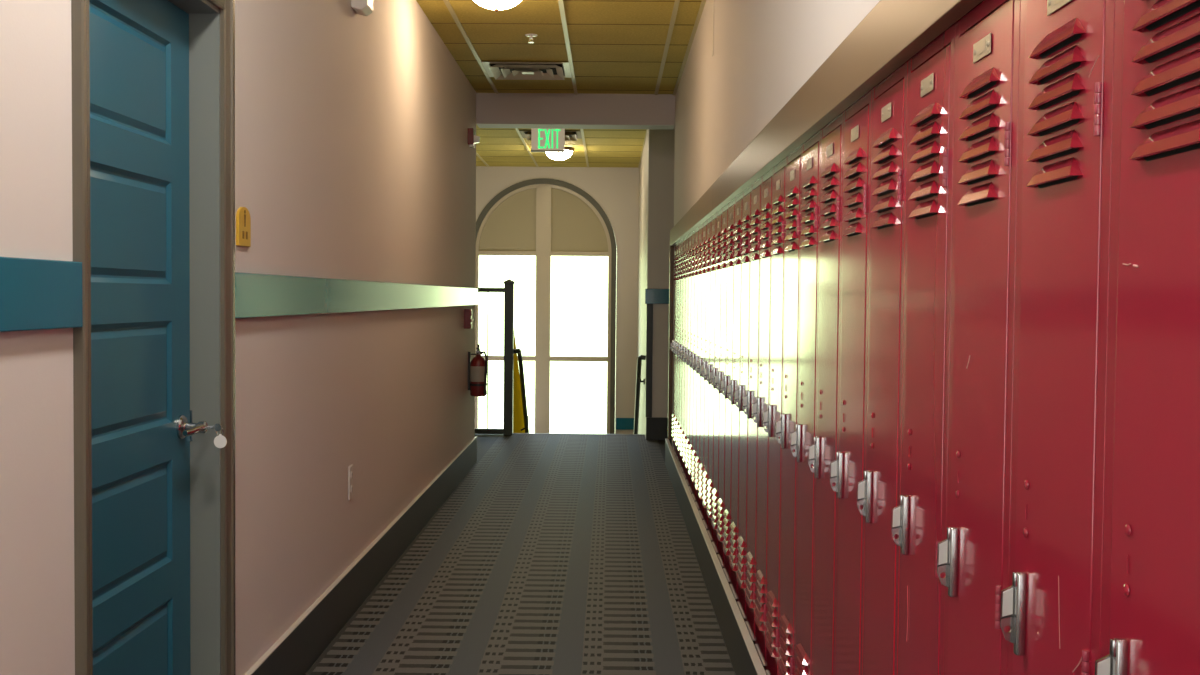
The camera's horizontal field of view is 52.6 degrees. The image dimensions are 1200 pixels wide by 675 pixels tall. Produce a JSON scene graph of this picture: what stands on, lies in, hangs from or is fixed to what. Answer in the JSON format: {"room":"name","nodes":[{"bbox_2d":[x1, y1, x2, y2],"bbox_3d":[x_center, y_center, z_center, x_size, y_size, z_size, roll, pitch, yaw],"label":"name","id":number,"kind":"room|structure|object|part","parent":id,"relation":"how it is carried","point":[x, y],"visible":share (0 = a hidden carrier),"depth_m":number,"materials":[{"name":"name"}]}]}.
{"room":"school corridor","nodes":[
{"label":"school corridor","id":0,"kind":"room"},
{"bbox_2d":[0,0,475,674],"bbox_3d":[-1.257,-0.294,3.953,0.300,3.127,12.700,1,2,0],"label":"wall","id":1,"kind":"structure","parent":0,"point":[354,158],"depth_m":4.43,"materials":[{"name":"paint"}]},
{"bbox_2d":[0,256,82,331],"bbox_3d":[-1.128,-0.008,0.093,0.022,0.139,4.969,1,2,0],"label":"trim","id":2,"kind":"structure","parent":1,"relation":"attached to","point":[36,294],"depth_m":2.38,"materials":[{"name":"teal paint"}]},
{"bbox_2d":[71,0,235,674],"bbox_3d":[-1.185,0.152,3.106,0.185,2.293,1.040,1,2,0],"label":"door","id":3,"kind":"structure","parent":1,"relation":"in","point":[153,81],"depth_m":3.28,"materials":[{"name":"teal paint"}]},
{"bbox_3d":[-1.109,0.169,2.613,0.025,2.293,0.055,1,2,0],"label":"casing","id":4,"kind":"part","parent":3,"relation":"part of","materials":[{"name":"brown paint"}]},
{"bbox_3d":[-1.212,0.258,3.553,0.036,0.090,0.002,1,2,0],"label":"strike plate","id":5,"kind":"part","parent":3,"relation":"part of","materials":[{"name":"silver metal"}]},
{"bbox_3d":[-1.162,0.258,3.431,0.076,0.068,0.149,1,2,0],"label":"handle","id":6,"kind":"part","parent":3,"relation":"part of","materials":[{"name":"silver metal"}]},
{"bbox_3d":[-1.095,-0.964,3.063,0.025,0.058,0.920,1,2,0],"label":"casing","id":7,"kind":"part","parent":3,"relation":"part of","materials":[{"name":"brown paint"}]},
{"bbox_2d":[207,424,226,447],"bbox_3d":[-1.096,0.281,3.472,0.056,0.070,0.004,1,2,0],"label":"key","id":8,"kind":"object","parent":3,"relation":"hanging from","point":[220,441],"visible":1,"depth_m":3.47,"materials":[{"name":"silver metal"}]},
{"bbox_3d":[-1.101,0.136,3.591,0.025,2.293,0.068,1,2,0],"label":"casing","id":9,"kind":"part","parent":3,"relation":"part of","materials":[{"name":"brown paint"}]},
{"bbox_2d":[236,207,250,246],"bbox_3d":[-1.103,-0.343,3.756,0.010,0.121,0.124,1,2,0],"label":"room sign","id":10,"kind":"object","parent":1,"relation":"attached to","point":[243,219],"visible":1,"depth_m":3.74,"materials":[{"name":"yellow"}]},
{"bbox_2d":[348,464,352,499],"bbox_3d":[-1.100,0.640,5.368,0.010,0.148,0.074,1,2,0],"label":"wall outlet","id":11,"kind":"object","parent":1,"relation":"attached to","point":[350,477],"visible":1,"depth_m":5.35,"materials":[{"name":"white plastic"}]},
{"bbox_2d":[235,272,477,318],"bbox_3d":[-1.074,-0.237,6.962,0.022,0.139,6.693,1,2,0],"label":"trim","id":12,"kind":"structure","parent":1,"relation":"attached to","point":[256,295],"depth_m":4.84,"materials":[{"name":"teal paint"}]},
{"bbox_2d":[244,436,476,674],"bbox_3d":[-1.086,1.062,7.005,0.021,0.215,6.692,1,2,0],"label":"baseboard","id":13,"kind":"structure","parent":1,"relation":"attached to","point":[302,644],"depth_m":5.39,"materials":[{"name":"grey"}]},
{"bbox_2d":[351,0,372,15],"bbox_3d":[-1.045,-1.507,5.355,0.082,0.149,0.132,1,2,0],"label":"wall sensor","id":14,"kind":"object","parent":1,"relation":"attached to","point":[362,7],"visible":1,"depth_m":5.30,"materials":[{"name":"white plastic"}]},
{"bbox_2d":[464,309,473,328],"bbox_3d":[-1.033,-0.148,9.559,0.068,0.155,0.090,1,2,0],"label":"alarm pull station","id":15,"kind":"object","parent":1,"relation":"attached to","point":[468,313],"visible":1,"depth_m":9.52,"materials":[{"name":"red plastic"}]},
{"bbox_2d":[468,128,479,147],"bbox_3d":[-1.007,-1.593,9.701,0.092,0.145,0.110,1,2,0],"label":"fire alarm strobe","id":16,"kind":"object","parent":1,"relation":"attached to","point":[473,139],"visible":1,"depth_m":9.65,"materials":[{"name":"red"}]},
{"bbox_2d":[468,344,486,396],"bbox_3d":[-0.989,0.266,9.839,0.159,0.420,0.144,1,2,0],"label":"fire extinguisher","id":17,"kind":"object","parent":1,"relation":"attached to","point":[477,367],"visible":1,"depth_m":9.79,"materials":[{"name":"red metal"}]},
{"bbox_2d":[305,434,734,674],"bbox_3d":[-0.473,1.300,5.060,7.000,0.120,14.820,1,2,0],"label":"floor","id":18,"kind":"structure","parent":0,"point":[553,554],"depth_m":5.98,"materials":[{"name":"carpet"}]},
{"bbox_2d":[475,279,514,434],"bbox_3d":[-2.286,0.187,12.351,2.824,1.588,0.108,1,2,0],"label":"stair railing","id":19,"kind":"object","parent":18,"relation":"on","point":[508,289],"visible":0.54,"depth_m":12.30,"materials":[{"name":"black metal"}]},
{"bbox_3d":[-2.343,0.944,12.377,2.724,0.052,0.040,1,2,0],"label":"rail","id":20,"kind":"part","parent":19,"relation":"part of","materials":[{"name":"black metal"}]},
{"bbox_3d":[-2.330,-0.494,12.329,2.724,0.045,0.044,1,2,0],"label":"rail","id":21,"kind":"part","parent":19,"relation":"part of","materials":[{"name":"metal"}]},
{"bbox_3d":[-0.928,0.199,12.341,0.108,1.588,0.108,1,2,0],"label":"newel post","id":22,"kind":"part","parent":19,"relation":"part of","materials":[{"name":"black metal"}]},
{"bbox_2d":[514,349,528,432],"bbox_3d":[-0.853,0.680,13.204,0.090,1.188,1.635,1,2,0],"label":"stair handrail","id":23,"kind":"object","parent":19,"relation":"attached to","point":[518,351],"visible":0.81,"depth_m":13.11,"materials":[{"name":"metal"}]},
{"bbox_3d":[0.799,1.213,3.961,0.360,0.150,12.650,1,2,0],"label":"trim","id":24,"kind":"structure","parent":18,"relation":"on","visible":0},
{"bbox_2d":[671,244,676,450],"bbox_3d":[0.791,0.083,10.017,0.410,1.690,0.304,1,2,0],"label":"locker","id":25,"kind":"object","parent":24,"relation":"on","point":[674,272],"visible":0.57,"depth_m":9.99,"materials":[{"name":"red metal"}]},
{"bbox_3d":[0.621,0.089,10.019,0.019,1.651,0.253,1,2,0],"label":"door","id":26,"kind":"part","parent":25,"relation":"part of","materials":[{"name":"red metal"}]},
{"bbox_2d":[672,243,678,455],"bbox_3d":[0.789,0.093,9.713,0.410,1.690,0.304,1,2,0],"label":"locker","id":27,"kind":"object","parent":24,"relation":"on","point":[677,259],"visible":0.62,"depth_m":9.69,"materials":[{"name":"red metal"}]},
{"bbox_3d":[0.618,0.099,9.714,0.019,1.651,0.253,1,2,0],"label":"door","id":28,"kind":"part","parent":27,"relation":"part of","materials":[{"name":"red metal"}]},
{"bbox_2d":[674,241,680,460],"bbox_3d":[0.787,0.103,9.408,0.410,1.690,0.304,1,2,0],"label":"locker","id":29,"kind":"object","parent":24,"relation":"on","point":[679,257],"visible":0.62,"depth_m":9.38,"materials":[{"name":"red metal"}]},
{"bbox_3d":[0.616,0.109,9.409,0.019,1.651,0.253,1,2,0],"label":"door","id":30,"kind":"part","parent":29,"relation":"part of","materials":[{"name":"red metal"}]},
{"bbox_2d":[677,239,683,465],"bbox_3d":[0.784,0.113,9.103,0.410,1.690,0.304,1,2,0],"label":"locker","id":31,"kind":"object","parent":24,"relation":"on","point":[682,241],"visible":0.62,"depth_m":9.08,"materials":[{"name":"red metal"}]},
{"bbox_3d":[0.614,0.119,9.104,0.019,1.651,0.253,1,2,0],"label":"door","id":32,"kind":"part","parent":31,"relation":"part of","materials":[{"name":"red metal"}]},
{"bbox_2d":[679,237,685,472],"bbox_3d":[0.782,0.123,8.798,0.410,1.690,0.304,1,2,0],"label":"locker","id":33,"kind":"object","parent":24,"relation":"on","point":[684,254],"visible":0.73,"depth_m":8.77,"materials":[{"name":"red metal"}]},
{"bbox_3d":[0.611,0.129,8.800,0.019,1.651,0.253,1,2,0],"label":"door","id":34,"kind":"part","parent":33,"relation":"part of","materials":[{"name":"red metal"}]},
{"bbox_2d":[681,235,688,478],"bbox_3d":[0.779,0.133,8.493,0.410,1.690,0.304,1,2,0],"label":"locker","id":35,"kind":"object","parent":24,"relation":"on","point":[687,237],"visible":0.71,"depth_m":8.48,"materials":[{"name":"red metal"}]},
{"bbox_3d":[0.609,0.139,8.495,0.019,1.651,0.253,1,2,0],"label":"door","id":36,"kind":"part","parent":35,"relation":"part of","materials":[{"name":"red metal"}]},
{"bbox_2d":[684,232,691,484],"bbox_3d":[0.777,0.144,8.188,0.410,1.690,0.304,1,2,0],"label":"locker","id":37,"kind":"object","parent":24,"relation":"on","point":[686,353],"visible":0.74,"depth_m":8.18,"materials":[{"name":"red metal"}]},
{"bbox_2d":[687,230,694,492],"bbox_3d":[0.774,0.154,7.884,0.410,1.690,0.304,1,2,0],"label":"locker","id":38,"kind":"object","parent":24,"relation":"on","point":[689,355],"visible":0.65,"depth_m":7.87,"materials":[{"name":"red metal"}]},
{"bbox_2d":[690,227,698,500],"bbox_3d":[0.772,0.164,7.579,0.410,1.690,0.304,1,2,0],"label":"locker","id":39,"kind":"object","parent":24,"relation":"on","point":[696,248],"visible":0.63,"depth_m":7.55,"materials":[{"name":"red metal"}]},
{"bbox_3d":[0.602,0.170,7.580,0.019,1.651,0.253,1,2,0],"label":"door","id":40,"kind":"part","parent":39,"relation":"part of","materials":[{"name":"red metal"}]},
{"bbox_2d":[693,224,702,508],"bbox_3d":[0.770,0.174,7.274,0.410,1.690,0.304,1,2,0],"label":"locker","id":41,"kind":"object","parent":24,"relation":"on","point":[697,459],"visible":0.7,"depth_m":7.25,"materials":[{"name":"red metal"}]},
{"bbox_3d":[0.599,0.180,7.276,0.019,1.651,0.253,1,2,0],"label":"door","id":42,"kind":"part","parent":41,"relation":"part of","materials":[{"name":"red metal"}]},
{"bbox_2d":[697,221,706,518],"bbox_3d":[0.767,0.184,6.969,0.410,1.690,0.304,1,2,0],"label":"locker","id":43,"kind":"object","parent":24,"relation":"on","point":[704,250],"visible":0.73,"depth_m":6.95,"materials":[{"name":"red metal"}]},
{"bbox_3d":[0.584,0.174,7.053,0.016,0.107,0.012,1,2,0],"label":"latch handle","id":44,"kind":"part","parent":43,"relation":"part of","materials":[{"name":"silver metal"}]},
{"bbox_3d":[0.597,0.190,6.971,0.019,1.651,0.253,1,2,0],"label":"door","id":45,"kind":"part","parent":43,"relation":"part of","materials":[{"name":"red metal"}]},
{"bbox_2d":[701,217,711,529],"bbox_3d":[0.765,0.194,6.664,0.410,1.690,0.304,1,2,0],"label":"locker","id":46,"kind":"object","parent":24,"relation":"on","point":[706,362],"visible":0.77,"depth_m":6.64,"materials":[{"name":"red metal"}]},
{"bbox_3d":[0.582,0.184,6.749,0.016,0.107,0.012,1,2,0],"label":"latch handle","id":47,"kind":"part","parent":46,"relation":"part of","materials":[{"name":"silver metal"}]},
{"bbox_3d":[0.594,0.200,6.666,0.019,1.651,0.253,1,2,0],"label":"door","id":48,"kind":"part","parent":46,"relation":"part of","materials":[{"name":"red metal"}]},
{"bbox_2d":[705,213,716,541],"bbox_3d":[0.762,0.204,6.359,0.410,1.690,0.304,1,2,0],"label":"locker","id":49,"kind":"object","parent":24,"relation":"on","point":[711,365],"visible":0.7,"depth_m":6.34,"materials":[{"name":"red"}]},
{"bbox_3d":[0.579,0.194,6.444,0.016,0.107,0.012,1,2,0],"label":"latch handle","id":50,"kind":"part","parent":49,"relation":"part of","materials":[{"name":"silver metal"}]},
{"bbox_3d":[0.592,0.210,6.361,0.019,1.651,0.253,1,2,0],"label":"door","id":51,"kind":"part","parent":49,"relation":"part of","materials":[{"name":"red metal"}]},
{"bbox_2d":[710,209,721,553],"bbox_3d":[0.760,0.214,6.055,0.410,1.690,0.304,1,2,0],"label":"locker","id":52,"kind":"object","parent":24,"relation":"on","point":[715,491],"visible":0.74,"depth_m":6.04,"materials":[{"name":"red"}]},
{"bbox_3d":[0.577,0.205,6.139,0.016,0.107,0.012,1,2,0],"label":"latch handle","id":53,"kind":"part","parent":52,"relation":"part of","materials":[{"name":"silver metal"}]},
{"bbox_2d":[715,204,727,567],"bbox_3d":[0.758,0.225,5.750,0.410,1.690,0.304,1,2,0],"label":"locker","id":54,"kind":"object","parent":24,"relation":"on","point":[723,347],"visible":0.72,"depth_m":5.73,"materials":[{"name":"red"}]},
{"bbox_3d":[0.574,0.215,5.834,0.016,0.107,0.012,1,2,0],"label":"latch handle","id":55,"kind":"part","parent":54,"relation":"part of","materials":[{"name":"silver metal"}]},
{"bbox_2d":[721,198,734,581],"bbox_3d":[0.755,0.235,5.445,0.410,1.690,0.304,1,2,0],"label":"locker","id":56,"kind":"object","parent":24,"relation":"on","point":[728,377],"visible":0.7,"depth_m":5.43,"materials":[{"name":"red"}]},
{"bbox_3d":[0.572,0.225,5.529,0.016,0.107,0.012,1,2,0],"label":"latch handle","id":57,"kind":"part","parent":56,"relation":"part of","materials":[{"name":"silver metal"}]},
{"bbox_2d":[727,192,742,600],"bbox_3d":[0.753,0.245,5.140,0.410,1.690,0.304,1,2,0],"label":"locker","id":58,"kind":"object","parent":24,"relation":"on","point":[734,525],"visible":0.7,"depth_m":5.12,"materials":[{"name":"red metal"}]},
{"bbox_3d":[0.570,0.235,5.225,0.016,0.107,0.012,1,2,0],"label":"latch handle","id":59,"kind":"part","parent":58,"relation":"part of","materials":[{"name":"silver metal"}]},
{"bbox_3d":[0.582,0.251,5.142,0.019,1.651,0.253,1,2,0],"label":"door","id":60,"kind":"part","parent":58,"relation":"part of","materials":[{"name":"red metal"}]},
{"bbox_2d":[735,185,751,619],"bbox_3d":[0.750,0.255,4.835,0.410,1.690,0.304,1,2,0],"label":"locker","id":61,"kind":"object","parent":24,"relation":"on","point":[743,387],"visible":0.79,"depth_m":4.82,"materials":[{"name":"red metal"}]},
{"bbox_3d":[0.567,0.245,4.920,0.016,0.107,0.012,1,2,0],"label":"latch handle","id":62,"kind":"part","parent":61,"relation":"part of","materials":[{"name":"silver metal"}]},
{"bbox_2d":[743,177,761,641],"bbox_3d":[0.748,0.265,4.530,0.410,1.690,0.304,1,2,0],"label":"locker","id":63,"kind":"object","parent":24,"relation":"on","point":[749,399],"visible":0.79,"depth_m":4.51,"materials":[{"name":"red metal"}]},
{"bbox_3d":[0.565,0.255,4.615,0.016,0.107,0.012,1,2,0],"label":"latch handle","id":64,"kind":"part","parent":63,"relation":"part of","materials":[{"name":"silver metal"}]},
{"bbox_2d":[752,168,772,667],"bbox_3d":[0.746,0.275,4.226,0.410,1.690,0.304,1,2,0],"label":"locker","id":65,"kind":"object","parent":24,"relation":"on","point":[763,400],"visible":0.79,"depth_m":4.20,"materials":[{"name":"red"}]},
{"bbox_3d":[0.562,0.265,4.310,0.016,0.107,0.012,1,2,0],"label":"latch handle","id":66,"kind":"part","parent":65,"relation":"part of","materials":[{"name":"silver metal"}]},
{"bbox_3d":[0.573,-0.501,4.201,0.004,0.028,0.080,1,2,0],"label":"number plate","id":67,"kind":"part","parent":65,"relation":"part of","materials":[{"name":"silver metal"}]},
{"bbox_2d":[763,158,785,674],"bbox_3d":[0.743,0.285,3.921,0.410,1.690,0.304,1,2,0],"label":"locker","id":68,"kind":"object","parent":24,"relation":"on","point":[771,416],"visible":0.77,"depth_m":3.90,"materials":[{"name":"red"}]},
{"bbox_3d":[0.560,0.276,4.005,0.016,0.107,0.012,1,2,0],"label":"latch handle","id":69,"kind":"part","parent":68,"relation":"part of","materials":[{"name":"silver metal"}]},
{"bbox_3d":[0.571,-0.491,3.897,0.004,0.028,0.080,1,2,0],"label":"number plate","id":70,"kind":"part","parent":68,"relation":"part of","materials":[{"name":"silver metal"}]},
{"bbox_2d":[776,145,801,674],"bbox_3d":[0.741,0.296,3.616,0.410,1.690,0.304,1,2,0],"label":"locker","id":71,"kind":"object","parent":24,"relation":"on","point":[786,425],"visible":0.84,"depth_m":3.59,"materials":[{"name":"red metal"}]},
{"bbox_3d":[0.557,0.286,3.700,0.016,0.107,0.012,1,2,0],"label":"latch handle","id":72,"kind":"part","parent":71,"relation":"part of","materials":[{"name":"silver metal"}]},
{"bbox_3d":[0.568,-0.481,3.592,0.004,0.028,0.080,1,2,0],"label":"number plate","id":73,"kind":"part","parent":71,"relation":"part of","materials":[{"name":"silver metal"}]},
{"bbox_2d":[790,130,820,674],"bbox_3d":[0.738,0.306,3.311,0.410,1.690,0.304,1,2,0],"label":"locker","id":74,"kind":"object","parent":24,"relation":"on","point":[802,438],"visible":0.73,"depth_m":3.29,"materials":[{"name":"red metal"}]},
{"bbox_3d":[0.555,0.296,3.396,0.016,0.107,0.012,1,2,0],"label":"latch handle","id":75,"kind":"part","parent":74,"relation":"part of","materials":[{"name":"silver metal"}]},
{"bbox_3d":[0.566,-0.470,3.287,0.004,0.028,0.080,1,2,0],"label":"number plate","id":76,"kind":"part","parent":74,"relation":"part of","materials":[{"name":"silver metal"}]},
{"bbox_2d":[808,112,843,674],"bbox_3d":[0.736,0.316,3.006,0.410,1.690,0.304,1,2,0],"label":"locker","id":77,"kind":"object","parent":24,"relation":"on","point":[822,452],"visible":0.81,"depth_m":2.98,"materials":[{"name":"red metal"}]},
{"bbox_3d":[0.553,0.306,3.091,0.016,0.107,0.012,1,2,0],"label":"latch handle","id":78,"kind":"part","parent":77,"relation":"part of","materials":[{"name":"silver metal"}]},
{"bbox_3d":[0.564,-0.460,2.982,0.004,0.028,0.080,1,2,0],"label":"number plate","id":79,"kind":"part","parent":77,"relation":"part of","materials":[{"name":"silver metal"}]},
{"bbox_2d":[830,90,871,674],"bbox_3d":[0.734,0.326,2.702,0.410,1.690,0.304,1,2,0],"label":"locker","id":80,"kind":"object","parent":24,"relation":"on","point":[849,467],"visible":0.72,"depth_m":2.68,"materials":[{"name":"red metal"}]},
{"bbox_3d":[0.550,0.316,2.786,0.016,0.107,0.012,1,2,0],"label":"latch handle","id":81,"kind":"part","parent":80,"relation":"part of","materials":[{"name":"silver metal"}]},
{"bbox_3d":[0.561,-0.450,2.677,0.004,0.028,0.080,1,2,0],"label":"number plate","id":82,"kind":"part","parent":80,"relation":"part of","materials":[{"name":"silver metal"}]},
{"bbox_2d":[857,62,907,674],"bbox_3d":[0.731,0.336,2.397,0.410,1.690,0.304,1,2,0],"label":"locker","id":83,"kind":"object","parent":24,"relation":"on","point":[879,492],"visible":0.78,"depth_m":2.37,"materials":[{"name":"red metal"}]},
{"bbox_3d":[0.548,0.326,2.481,0.016,0.107,0.012,1,2,0],"label":"latch handle","id":84,"kind":"part","parent":83,"relation":"part of","materials":[{"name":"silver metal"}]},
{"bbox_3d":[0.559,-0.440,2.372,0.004,0.028,0.080,1,2,0],"label":"number plate","id":85,"kind":"part","parent":83,"relation":"part of","materials":[{"name":"silver metal"}]},
{"bbox_2d":[891,24,955,674],"bbox_3d":[0.729,0.346,2.092,0.410,1.690,0.304,1,2,0],"label":"locker","id":86,"kind":"object","parent":24,"relation":"on","point":[919,521],"visible":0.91,"depth_m":2.06,"materials":[{"name":"red metal"}]},
{"bbox_3d":[0.545,0.336,2.176,0.016,0.107,0.012,1,2,0],"label":"latch handle","id":87,"kind":"part","parent":86,"relation":"part of","materials":[{"name":"silver metal"}]},
{"bbox_3d":[0.556,-0.430,2.067,0.004,0.028,0.080,1,2,0],"label":"number plate","id":88,"kind":"part","parent":86,"relation":"part of","materials":[{"name":"silver metal"}]},
{"bbox_2d":[937,0,1020,674],"bbox_3d":[0.726,0.356,1.787,0.410,1.690,0.304,1,2,0],"label":"locker","id":89,"kind":"object","parent":24,"relation":"on","point":[973,557],"visible":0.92,"depth_m":1.75,"materials":[{"name":"red metal"}]},
{"bbox_3d":[0.543,0.346,1.872,0.016,0.107,0.012,1,2,0],"label":"latch handle","id":90,"kind":"part","parent":89,"relation":"part of","materials":[{"name":"silver metal"}]},
{"bbox_3d":[0.554,-0.420,1.763,0.004,0.028,0.080,1,2,0],"label":"number plate","id":91,"kind":"part","parent":89,"relation":"part of","materials":[{"name":"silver metal"}]},
{"bbox_2d":[1000,0,1114,674],"bbox_3d":[0.724,0.366,1.482,0.410,1.690,0.304,1,2,0],"label":"locker","id":92,"kind":"object","parent":24,"relation":"on","point":[1051,603],"visible":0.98,"depth_m":1.45,"materials":[{"name":"red metal"}]},
{"bbox_3d":[0.541,0.357,1.567,0.016,0.107,0.012,1,2,0],"label":"latch handle","id":93,"kind":"part","parent":92,"relation":"part of","materials":[{"name":"silver metal"}]},
{"bbox_3d":[0.551,-0.410,1.458,0.004,0.028,0.080,1,2,0],"label":"number plate","id":94,"kind":"part","parent":92,"relation":"part of","materials":[{"name":"silver metal"}]},
{"bbox_2d":[1095,0,1199,674],"bbox_3d":[0.722,0.377,1.177,0.410,1.690,0.304,1,2,0],"label":"locker","id":95,"kind":"object","parent":24,"relation":"on","point":[1150,601],"visible":1,"depth_m":1.20,"materials":[{"name":"red metal"}]},
{"bbox_3d":[0.538,0.367,1.262,0.016,0.107,0.012,1,2,0],"label":"latch handle","id":96,"kind":"part","parent":95,"relation":"part of","materials":[{"name":"silver metal"}]},
{"bbox_2d":[476,166,638,433],"bbox_3d":[-1.591,0.118,16.256,4.174,4.777,0.300,1,2,0],"label":"wall","id":97,"kind":"structure","parent":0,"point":[615,189],"depth_m":16.06,"materials":[{"name":"beige paint"}]},
{"bbox_2d":[475,178,616,433],"bbox_3d":[-0.760,-0.244,16.167,1.944,3.722,0.160,1,2,0],"label":"window","id":98,"kind":"structure","parent":97,"relation":"attached to","point":[542,218],"depth_m":16.13,"materials":[{"name":"grey paint"}]},
{"bbox_3d":[-1.231,-1.569,16.147,0.770,0.862,0.020,1,2,0],"label":"blind panel","id":99,"kind":"part","parent":98,"relation":"part of","materials":[{"name":"beige fabric"}]},
{"bbox_3d":[-0.265,-1.560,16.140,0.770,0.862,0.020,1,2,0],"label":"blind panel","id":100,"kind":"part","parent":98,"relation":"part of","materials":[{"name":"beige fabric"}]},
{"bbox_2d":[416,0,705,167],"bbox_3d":[-0.432,-1.982,6.539,7.000,0.112,19.604,1,2,0],"label":"ceiling","id":101,"kind":"structure","parent":0,"point":[608,46],"depth_m":8.46,"materials":[{"name":"tile"}]},
{"bbox_2d":[474,0,520,11],"bbox_3d":[-0.567,-1.867,6.676,0.360,0.152,0.360,1,2,0],"label":"ceiling light","id":102,"kind":"object","parent":101,"relation":"attached to","point":[496,5],"visible":1,"depth_m":6.64,"materials":[{"name":"white glass"}]},
{"bbox_2d":[482,62,570,79],"bbox_3d":[-0.543,-2.005,9.143,0.638,0.036,0.600,1,2,0],"label":"ceiling vent","id":103,"kind":"object","parent":101,"relation":"in","point":[498,70],"visible":1,"depth_m":9.11,"materials":[{"name":"silver metal"}]},
{"bbox_3d":[-0.543,-1.994,9.143,0.089,0.006,0.084,1,2,0],"label":"plate","id":104,"kind":"part","parent":103,"relation":"part of","materials":[{"name":"silver metal"}]},
{"bbox_2d":[525,34,536,42],"bbox_3d":[-0.452,-1.960,7.963,0.084,0.050,0.084,1,2,0],"label":"sprinkler","id":105,"kind":"object","parent":101,"relation":"attached to","point":[531,36],"visible":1,"depth_m":7.95,"materials":[{"name":"white metal"}]},
{"bbox_2d":[531,128,564,151],"bbox_3d":[-0.518,-1.986,12.095,0.336,0.274,0.100,1,2,0],"label":"exit sign","id":106,"kind":"object","parent":101,"relation":"hanging from","point":[542,140],"visible":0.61,"depth_m":12.07,"materials":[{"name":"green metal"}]},
{"bbox_2d":[519,131,581,140],"bbox_3d":[-0.514,-2.127,12.791,0.638,0.036,0.580,1,2,0],"label":"ceiling vent","id":107,"kind":"object","parent":101,"relation":"in","point":[569,135],"visible":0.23,"depth_m":12.78,"materials":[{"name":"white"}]},
{"bbox_2d":[546,147,574,160],"bbox_3d":[-0.474,-2.112,14.042,0.360,0.152,0.360,1,2,0],"label":"ceiling light","id":108,"kind":"object","parent":101,"relation":"attached to","point":[558,156],"visible":0.8,"depth_m":13.95,"materials":[{"name":"white glass"}]},
{"bbox_2d":[476,93,674,129],"bbox_3d":[-0.204,-1.934,10.373,1.680,0.261,0.261,1,2,0],"label":"beam","id":109,"kind":"structure","parent":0,"point":[501,110],"depth_m":10.24,"materials":[{"name":"grey paint"}]},
{"bbox_2d":[637,129,648,433],"bbox_3d":[0.569,0.204,14.261,0.176,4.777,4.100,1,2,0],"label":"wall","id":110,"kind":"structure","parent":0,"point":[643,168],"depth_m":13.69,"materials":[{"name":"beige paint"}]},
{"bbox_2d":[513,433,644,434],"bbox_3d":[-0.228,1.008,12.468,1.374,0.036,0.050,1,2,0],"label":"trim","id":111,"kind":"structure","parent":110,"relation":"attached to","point":[513,433],"depth_m":12.45,"materials":[{"name":"grey"}]},
{"bbox_2d":[634,355,645,433],"bbox_3d":[0.423,0.820,13.277,0.087,1.348,1.938,1,2,0],"label":"stair handrail","id":112,"kind":"object","parent":110,"relation":"attached to","point":[641,357],"visible":0.88,"depth_m":12.85,"materials":[{"name":"black metal"}]},
{"bbox_2d":[645,127,674,437],"bbox_3d":[1.776,0.286,12.113,2.626,4.777,0.180,1,2,0],"label":"wall","id":113,"kind":"structure","parent":0,"point":[661,142],"depth_m":11.99,"materials":[{"name":"paint"}]},
{"bbox_2d":[646,304,652,416],"bbox_3d":[0.488,0.229,12.020,0.062,1.124,0.020,1,2,0],"label":"trim","id":114,"kind":"structure","parent":113,"relation":"attached to","point":[649,326],"depth_m":12.01,"materials":[{"name":"black"}]},
{"bbox_2d":[645,289,668,303],"bbox_3d":[1.721,-0.396,11.991,2.548,0.149,0.021,1,2,0],"label":"trim","id":115,"kind":"structure","parent":113,"relation":"attached to","point":[652,296],"depth_m":11.99,"materials":[{"name":"teal paint"}]},
{"bbox_2d":[646,417,671,439],"bbox_3d":[1.720,0.916,12.026,2.526,0.224,0.035,1,2,0],"label":"baseboard","id":116,"kind":"structure","parent":113,"relation":"attached to","point":[656,427],"depth_m":12.02,"materials":[{"name":"black"}]},
{"bbox_2d":[672,0,879,445],"bbox_3d":[1.770,-0.267,3.929,2.400,3.127,12.700,1,2,0],"label":"wall","id":117,"kind":"structure","parent":0,"point":[765,51],"depth_m":5.12,"materials":[{"name":"paint"}]},
{"bbox_2d":[668,246,673,438],"bbox_3d":[0.601,0.045,10.278,0.035,1.632,0.051,1,2,0],"label":"trim","id":118,"kind":"structure","parent":117,"relation":"attached to","point":[671,278],"depth_m":10.25,"materials":[{"name":"brown paint"}]},
{"bbox_2d":[670,184,718,245],"bbox_3d":[0.591,-0.766,8.135,0.032,0.131,4.280,1,2,0],"label":"trim","id":119,"kind":"structure","parent":117,"relation":"attached to","point":[702,209],"depth_m":7.30,"materials":[{"name":"brown paint"}]},
{"bbox_2d":[665,439,765,674],"bbox_3d":[0.517,1.178,3.987,0.028,0.214,12.700,1,2,0],"label":"baseboard","id":120,"kind":"structure","parent":117,"relation":"attached to","point":[744,657],"depth_m":5.42,"materials":[{"name":"grey"}]},
{"bbox_2d":[675,455,766,674],"bbox_3d":[0.572,1.241,3.964,0.094,0.090,12.650,1,2,0],"label":"trim","id":121,"kind":"structure","parent":117,"relation":"attached to","point":[675,455],"depth_m":5.55,"materials":[{"name":"black"}]},
{"bbox_2d":[678,0,984,242],"bbox_3d":[0.590,-0.587,3.903,0.033,0.051,12.650,1,2,0],"label":"trim","id":122,"kind":"structure","parent":117,"relation":"attached to","point":[983,0],"depth_m":2.47,"materials":[{"name":"red metal"}]},
{"bbox_2d":[713,0,982,209],"bbox_3d":[0.541,-0.555,1.788,0.032,0.131,8.420,1,2,0],"label":"trim","id":123,"kind":"structure","parent":117,"relation":"attached to","point":[892,32],"depth_m":2.63,"materials":[{"name":"brown paint"}]},
{"bbox_3d":[-0.414,2.637,14.509,7.000,0.120,3.980,1,2,0],"label":"floor","id":124,"kind":"structure","parent":0,"visible":0},
{"bbox_2d":[513,333,524,432],"bbox_3d":[-0.927,1.168,13.879,0.040,2.830,2.550,1,2,0],"label":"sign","id":125,"kind":"object","parent":124,"relation":"on","point":[518,418],"visible":0.07,"depth_m":13.29,"materials":[{"name":"yellow plastic"}]}
]}

